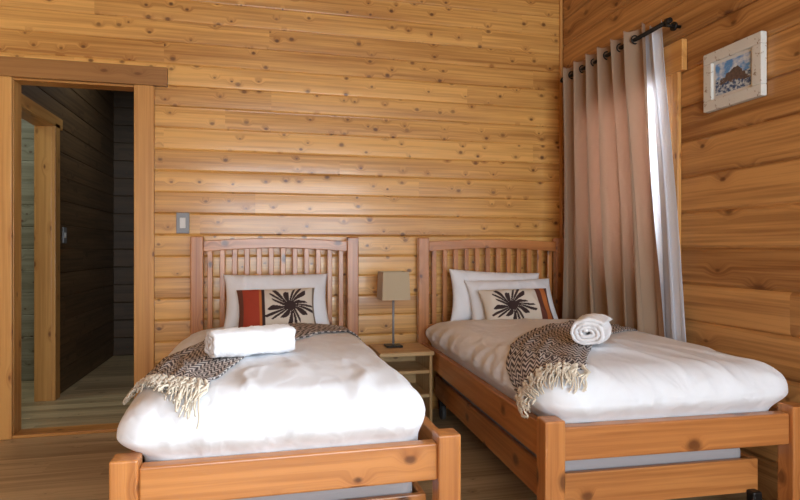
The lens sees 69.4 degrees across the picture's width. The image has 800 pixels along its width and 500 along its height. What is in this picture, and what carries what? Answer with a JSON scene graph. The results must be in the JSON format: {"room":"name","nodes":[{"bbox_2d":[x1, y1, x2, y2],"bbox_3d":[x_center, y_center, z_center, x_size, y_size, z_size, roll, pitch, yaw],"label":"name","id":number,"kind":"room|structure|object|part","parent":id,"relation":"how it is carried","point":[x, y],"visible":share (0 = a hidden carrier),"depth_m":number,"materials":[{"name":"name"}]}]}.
{"room":"hotel room","nodes":[
{"label":"hotel room","id":0,"kind":"room"},
{"bbox_2d":[21,119,33,380],"bbox_3d":[-3.542,-0.368,4.596,1.675,2.856,0.100,0,0,-14],"label":"wall","id":1,"kind":"structure","parent":0,"point":[27,129],"depth_m":4.67,"materials":[{"name":"brown wood"}]},
{"bbox_2d":[21,85,113,393],"bbox_3d":[-2.619,-0.368,4.552,0.100,2.856,2.520,0,0,-14],"label":"wall","id":2,"kind":"structure","parent":0,"point":[87,115],"depth_m":4.82,"materials":[{"name":"brown wood"}]},
{"bbox_2d":[62,227,66,242],"bbox_3d":[-2.502,-0.110,4.313,0.014,0.120,0.074,0,0,-14],"label":"light switch","id":3,"kind":"object","parent":2,"relation":"attached to","point":[64,229],"visible":1,"depth_m":4.30,"materials":[{"name":"metal"}]},
{"bbox_2d":[113,91,133,355],"bbox_3d":[-3.291,-0.368,5.737,2.700,2.856,0.100,0,0,-14],"label":"wall","id":4,"kind":"structure","parent":0,"point":[123,124],"depth_m":5.81,"materials":[{"name":"brown wood"}]},
{"bbox_2d":[0,0,558,408],"bbox_3d":[-0.799,-0.590,3.644,4.160,3.300,0.100,0,0,-14],"label":"wall","id":5,"kind":"structure","parent":0,"point":[388,125],"depth_m":3.70,"materials":[{"name":"brown wood"}]},
{"bbox_2d":[0,56,167,439],"bbox_3d":[-1.992,-0.010,3.800,1.018,2.140,1.036,0,0,-14],"label":"door frame","id":6,"kind":"structure","parent":5,"relation":"attached to","point":[144,95],"depth_m":3.39,"materials":[{"name":"brown wood"}]},
{"bbox_3d":[-2.370,-0.908,3.789,0.025,0.080,0.880,0,0,-14],"label":"casing header","id":7,"kind":"part","parent":6,"relation":"part of","materials":[{"name":"brown wood"}]},
{"bbox_3d":[-1.875,-1.025,3.314,1.018,0.110,0.035,0,0,-14],"label":"casing header","id":8,"kind":"part","parent":6,"relation":"part of","materials":[{"name":"brown wood"}]},
{"bbox_2d":[176,212,188,233],"bbox_3d":[-1.302,-0.162,3.462,0.074,0.126,0.018,0,0,-14],"label":"light switch","id":9,"kind":"object","parent":5,"relation":"attached to","point":[182,218],"visible":1,"depth_m":3.46,"materials":[{"name":"metal"}]},
{"bbox_2d":[559,0,562,237],"bbox_3d":[1.128,-0.590,4.047,0.021,3.300,0.021,0,0,-14],"label":"trim","id":10,"kind":"structure","parent":5,"relation":"attached to","point":[560,1],"depth_m":4.04,"materials":[{"name":"brown wood"}]},
{"bbox_2d":[0,355,745,499],"bbox_3d":[-1.036,1.110,1.859,5.460,0.100,8.900,0,0,-14],"label":"floor","id":11,"kind":"structure","parent":0,"point":[63,467],"depth_m":3.00,"materials":[{"name":"brown wood"}]},
{"bbox_2d":[12,423,118,438],"bbox_3d":[-1.882,1.051,3.377,0.633,0.018,0.130,0,0,-14],"label":"threshold","id":12,"kind":"object","parent":11,"relation":"on","point":[109,427],"visible":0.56,"depth_m":3.33,"materials":[{"name":"brown wood"}]},
{"bbox_2d":[109,236,460,499],"bbox_3d":[-0.523,0.490,2.595,0.992,1.140,1.937,0,0,-14],"label":"bed","id":13,"kind":"object","parent":11,"relation":"on","point":[435,456],"visible":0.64,"depth_m":1.73,"materials":[{"name":"brown wood"}]},
{"bbox_3d":[-0.749,0.812,1.580,0.072,0.495,0.072,0,0,-14],"label":"foot post","id":14,"kind":"part","parent":13,"relation":"part of","materials":[{"name":"brown wood"}]},
{"bbox_3d":[-1.193,0.490,3.399,0.072,1.140,0.058,0,0,-14],"label":"head post","id":15,"kind":"part","parent":13,"relation":"part of","materials":[{"name":"brown wood"}]},
{"bbox_2d":[117,326,424,461],"bbox_3d":[-0.567,0.535,2.564,0.946,0.306,1.877,0,0,-14],"label":"duvet","id":16,"kind":"object","parent":13,"relation":"on","point":[331,390],"visible":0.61,"depth_m":1.72,"materials":[{"name":"white fabric"}]},
{"bbox_2d":[122,323,360,428],"bbox_3d":[-0.608,0.431,2.413,0.517,0.128,1.595,0,0,15],"label":"throw blanket","id":17,"kind":"object","parent":16,"relation":"on","point":[191,368],"visible":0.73,"depth_m":1.90,"materials":[{"name":"fabric"}]},
{"bbox_2d":[204,324,295,357],"bbox_3d":[-0.557,0.339,2.153,0.319,0.112,0.171,0,0,-33],"label":"rolled towel","id":18,"kind":"object","parent":17,"relation":"on","point":[230,342],"visible":1,"depth_m":2.09,"materials":[{"name":"white fabric"}]},
{"bbox_2d":[236,288,315,327],"bbox_3d":[-0.673,0.332,3.165,0.433,0.235,0.188,0,0,-15],"label":"cushion","id":19,"kind":"object","parent":16,"relation":"on","point":[277,306],"visible":0.7,"depth_m":3.12,"materials":[{"name":"fabric"}]},
{"bbox_2d":[223,273,329,328],"bbox_3d":[-0.706,0.298,3.321,0.600,0.315,0.228,0,0,-15],"label":"pillow","id":20,"kind":"object","parent":16,"relation":"on","point":[233,283],"visible":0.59,"depth_m":3.29,"materials":[{"name":"fabric"}]},
{"bbox_3d":[-0.746,-0.031,3.508,0.852,0.081,0.032,0,0,-14],"label":"headboard rail","id":21,"kind":"part","parent":13,"relation":"part of","materials":[{"name":"brown wood"}]},
{"bbox_3d":[-0.303,0.648,1.692,0.848,0.113,0.046,0,0,-14],"label":"foot rail","id":22,"kind":"part","parent":13,"relation":"part of","materials":[{"name":"brown wood"}]},
{"bbox_3d":[-0.299,0.490,3.617,0.072,1.140,0.058,0,0,-14],"label":"head post","id":23,"kind":"part","parent":13,"relation":"part of","materials":[{"name":"brown wood"}]},
{"bbox_3d":[-0.078,0.655,2.711,0.032,0.120,1.807,0,0,-14],"label":"rail","id":24,"kind":"part","parent":13,"relation":"part of","materials":[{"name":"brown wood"}]},
{"bbox_3d":[0.144,0.812,1.798,0.072,0.495,0.072,0,0,-14],"label":"foot post","id":25,"kind":"part","parent":13,"relation":"part of","materials":[{"name":"brown wood"}]},
{"bbox_2d":[233,481,425,499],"bbox_3d":[-0.517,0.900,2.570,0.850,0.320,1.732,0,0,-14],"label":"bed","id":26,"kind":"object","parent":11,"relation":"on","point":[408,490],"visible":0.1,"depth_m":1.87,"materials":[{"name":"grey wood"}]},
{"bbox_2d":[369,342,433,421],"bbox_3d":[0.002,0.825,3.488,0.325,0.470,0.340,0,0,-14],"label":"nightstand","id":27,"kind":"object","parent":11,"relation":"on","point":[413,361],"visible":0.48,"depth_m":3.43,"materials":[{"name":"brown wood"}]},
{"bbox_2d":[377,271,409,347],"bbox_3d":[-0.041,0.361,3.529,0.172,0.457,0.172,0,0,-14],"label":"table lamp","id":28,"kind":"object","parent":27,"relation":"on","point":[391,285],"visible":1,"depth_m":3.46,"materials":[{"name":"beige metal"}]},
{"bbox_3d":[-0.041,0.420,3.529,0.014,0.320,0.014,0,0,-14],"label":"stem","id":29,"kind":"part","parent":28,"relation":"part of","materials":[{"name":"metal"}]},
{"bbox_3d":[-0.041,0.216,3.529,0.172,0.168,0.172,0,0,-14],"label":"lamp shade","id":30,"kind":"part","parent":28,"relation":"part of","materials":[{"name":"beige fabric"}]},
{"bbox_2d":[386,360,428,374],"bbox_3d":[0.003,0.710,3.487,0.273,0.020,0.308,0,0,-14],"label":"shelf","id":31,"kind":"object","parent":27,"relation":"attached to","point":[404,367],"depth_m":3.47,"materials":[{"name":"brown wood"}]},
{"bbox_2d":[410,382,428,397],"bbox_3d":[0.003,0.850,3.487,0.273,0.020,0.308,0,0,-14],"label":"shelf","id":32,"kind":"object","parent":27,"relation":"attached to","point":[420,388],"depth_m":3.47,"materials":[{"name":"brown wood"}]},
{"bbox_2d":[435,375,761,499],"bbox_3d":[0.802,0.900,2.911,0.850,0.320,1.720,0,0,-11],"label":"bed","id":33,"kind":"object","parent":11,"relation":"on","point":[666,476],"visible":0.47,"depth_m":2.17,"materials":[{"name":"brown wood"}]},
{"bbox_3d":[0.796,0.817,2.943,0.790,0.154,1.595,0,0,-11],"label":"mattress","id":34,"kind":"part","parent":33,"relation":"part of","materials":[{"name":"white fabric"}]},
{"bbox_2d":[417,238,799,499],"bbox_3d":[0.797,0.490,2.937,1.027,1.140,1.925,0,0,-11],"label":"bed","id":35,"kind":"object","parent":11,"relation":"on","point":[554,442],"visible":0.59,"depth_m":2.08,"materials":[{"name":"brown wood"}]},
{"bbox_3d":[0.150,0.490,3.763,0.072,1.140,0.058,0,0,-11],"label":"head post","id":36,"kind":"part","parent":35,"relation":"part of","materials":[{"name":"brown wood"}]},
{"bbox_3d":[0.327,0.655,2.853,0.032,0.120,1.795,0,0,-11],"label":"rail","id":37,"kind":"part","parent":35,"relation":"part of","materials":[{"name":"brown wood"}]},
{"bbox_3d":[0.619,-0.031,3.854,0.887,0.081,0.032,0,0,-11],"label":"headboard rail","id":38,"kind":"part","parent":35,"relation":"part of","materials":[{"name":"brown wood"}]},
{"bbox_3d":[0.505,0.812,1.937,0.072,0.495,0.072,0,0,-11],"label":"foot post","id":39,"kind":"part","parent":35,"relation":"part of","materials":[{"name":"brown wood"}]},
{"bbox_3d":[1.088,0.490,3.945,0.072,1.140,0.058,0,0,-11],"label":"head post","id":40,"kind":"part","parent":35,"relation":"part of","materials":[{"name":"brown wood"}]},
{"bbox_2d":[426,318,787,423],"bbox_3d":[0.804,0.535,2.916,1.018,0.306,1.853,0,0,-11],"label":"duvet","id":41,"kind":"object","parent":35,"relation":"on","point":[633,375],"visible":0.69,"depth_m":2.09,"materials":[{"name":"white fabric"}]},
{"bbox_2d":[449,269,538,320],"bbox_3d":[0.617,0.298,3.701,0.635,0.358,0.184,0,0,-10],"label":"pillow","id":42,"kind":"object","parent":41,"relation":"on","point":[461,309],"visible":0.41,"depth_m":3.65,"materials":[{"name":"fabric"}]},
{"bbox_2d":[464,278,557,319],"bbox_3d":[0.701,0.325,3.611,0.580,0.285,0.199,0,0,-14],"label":"pillow","id":43,"kind":"object","parent":41,"relation":"on","point":[478,312],"visible":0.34,"depth_m":3.59,"materials":[{"name":"fabric"}]},
{"bbox_2d":[478,288,553,319],"bbox_3d":[0.701,0.348,3.460,0.446,0.227,0.186,0,0,-10],"label":"cushion","id":44,"kind":"object","parent":41,"relation":"on","point":[501,303],"visible":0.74,"depth_m":3.41,"materials":[{"name":"fabric"}]},
{"bbox_2d":[506,320,637,418],"bbox_3d":[0.780,0.478,2.615,0.418,0.219,1.430,0,0,30],"label":"throw blanket","id":45,"kind":"object","parent":41,"relation":"on","point":[551,348],"visible":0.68,"depth_m":2.18,"materials":[{"name":"fabric"}]},
{"bbox_2d":[570,313,612,344],"bbox_3d":[0.771,0.317,2.329,0.145,0.116,0.191,0,0,28],"label":"rolled towel","id":46,"kind":"object","parent":45,"relation":"on","point":[588,329],"visible":1,"depth_m":2.25,"materials":[{"name":"white fabric"}]},
{"bbox_3d":[0.974,0.648,2.031,0.883,0.113,0.046,0,0,-11],"label":"foot rail","id":47,"kind":"part","parent":35,"relation":"part of","materials":[{"name":"brown wood"}]},
{"bbox_3d":[1.265,0.655,3.035,0.032,0.120,1.795,0,0,-11],"label":"rail","id":48,"kind":"part","parent":35,"relation":"part of","materials":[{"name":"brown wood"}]},
{"bbox_3d":[1.443,0.812,2.119,0.072,0.495,0.072,0,0,-11],"label":"foot post","id":49,"kind":"part","parent":35,"relation":"part of","materials":[{"name":"brown wood"}]},
{"bbox_2d":[563,0,799,499],"bbox_3d":[1.889,-0.590,1.167,0.100,3.300,5.980,0,0,-14],"label":"wall","id":50,"kind":"structure","parent":0,"point":[740,163],"depth_m":2.56,"materials":[{"name":"brown wood"}]},
{"bbox_2d":[560,17,680,82],"bbox_3d":[1.243,-1.125,3.346,0.126,0.044,1.050,0,0,-14],"label":"curtain rod","id":51,"kind":"object","parent":50,"relation":"attached to","point":[667,22],"visible":0.62,"depth_m":2.95,"materials":[{"name":"black metal"}]},
{"bbox_2d":[562,21,685,341],"bbox_3d":[1.212,-0.368,3.299,0.136,1.657,1.042,0,0,-14],"label":"window curtain","id":52,"kind":"object","parent":51,"relation":"hanging from","point":[622,256],"visible":0.95,"depth_m":3.17,"materials":[{"name":"beige fabric"}]},
{"bbox_3d":[1.376,-1.125,2.905,0.011,0.044,0.044,0,0,-14],"label":"bracket plate","id":53,"kind":"part","parent":51,"relation":"part of","materials":[{"name":"black metal"}]},
{"bbox_2d":[663,39,686,253],"bbox_3d":[1.294,-0.394,3.343,0.031,1.308,0.990,0,0,-14],"label":"window frame","id":54,"kind":"structure","parent":50,"relation":"attached to","point":[673,82],"depth_m":2.91,"materials":[{"name":"brown wood"}]},
{"bbox_3d":[1.294,-0.971,3.343,0.031,0.155,0.990,0,0,-14],"label":"casing header","id":55,"kind":"part","parent":54,"relation":"part of","materials":[{"name":"brown wood"}]},
{"bbox_2d":[703,31,766,112],"bbox_3d":[1.481,-0.780,2.568,0.030,0.270,0.325,0,0,-14],"label":"picture frame","id":56,"kind":"object","parent":50,"relation":"attached to","point":[735,73],"visible":1,"depth_m":2.55,"materials":[{"name":"whitewashed wood"},{"name":"printed paper"}]},
{"bbox_3d":[1.448,-0.780,2.701,0.030,0.170,0.050,0,0,-14],"label":"frame","id":57,"kind":"part","parent":56,"relation":"part of","materials":[{"name":"white paint"}]},
{"bbox_2d":[715,51,750,95],"bbox_3d":[1.478,-0.780,2.567,0.003,0.142,0.197,0,0,-14],"label":"print","id":58,"kind":"object","parent":56,"relation":"on","point":[733,70],"depth_m":2.56},
{"bbox_3d":[1.481,-0.890,2.568,0.030,0.050,0.325,0,0,-14],"label":"frame","id":59,"kind":"part","parent":56,"relation":"part of","materials":[{"name":"white paint"}]},
{"bbox_3d":[1.481,-0.670,2.568,0.030,0.050,0.325,0,0,-14],"label":"frame","id":60,"kind":"part","parent":56,"relation":"part of","materials":[{"name":"white paint"}]},
{"bbox_3d":[1.513,-0.780,2.434,0.030,0.170,0.050,0,0,-14],"label":"frame","id":61,"kind":"part","parent":56,"relation":"part of","materials":[{"name":"white paint"}]}
]}

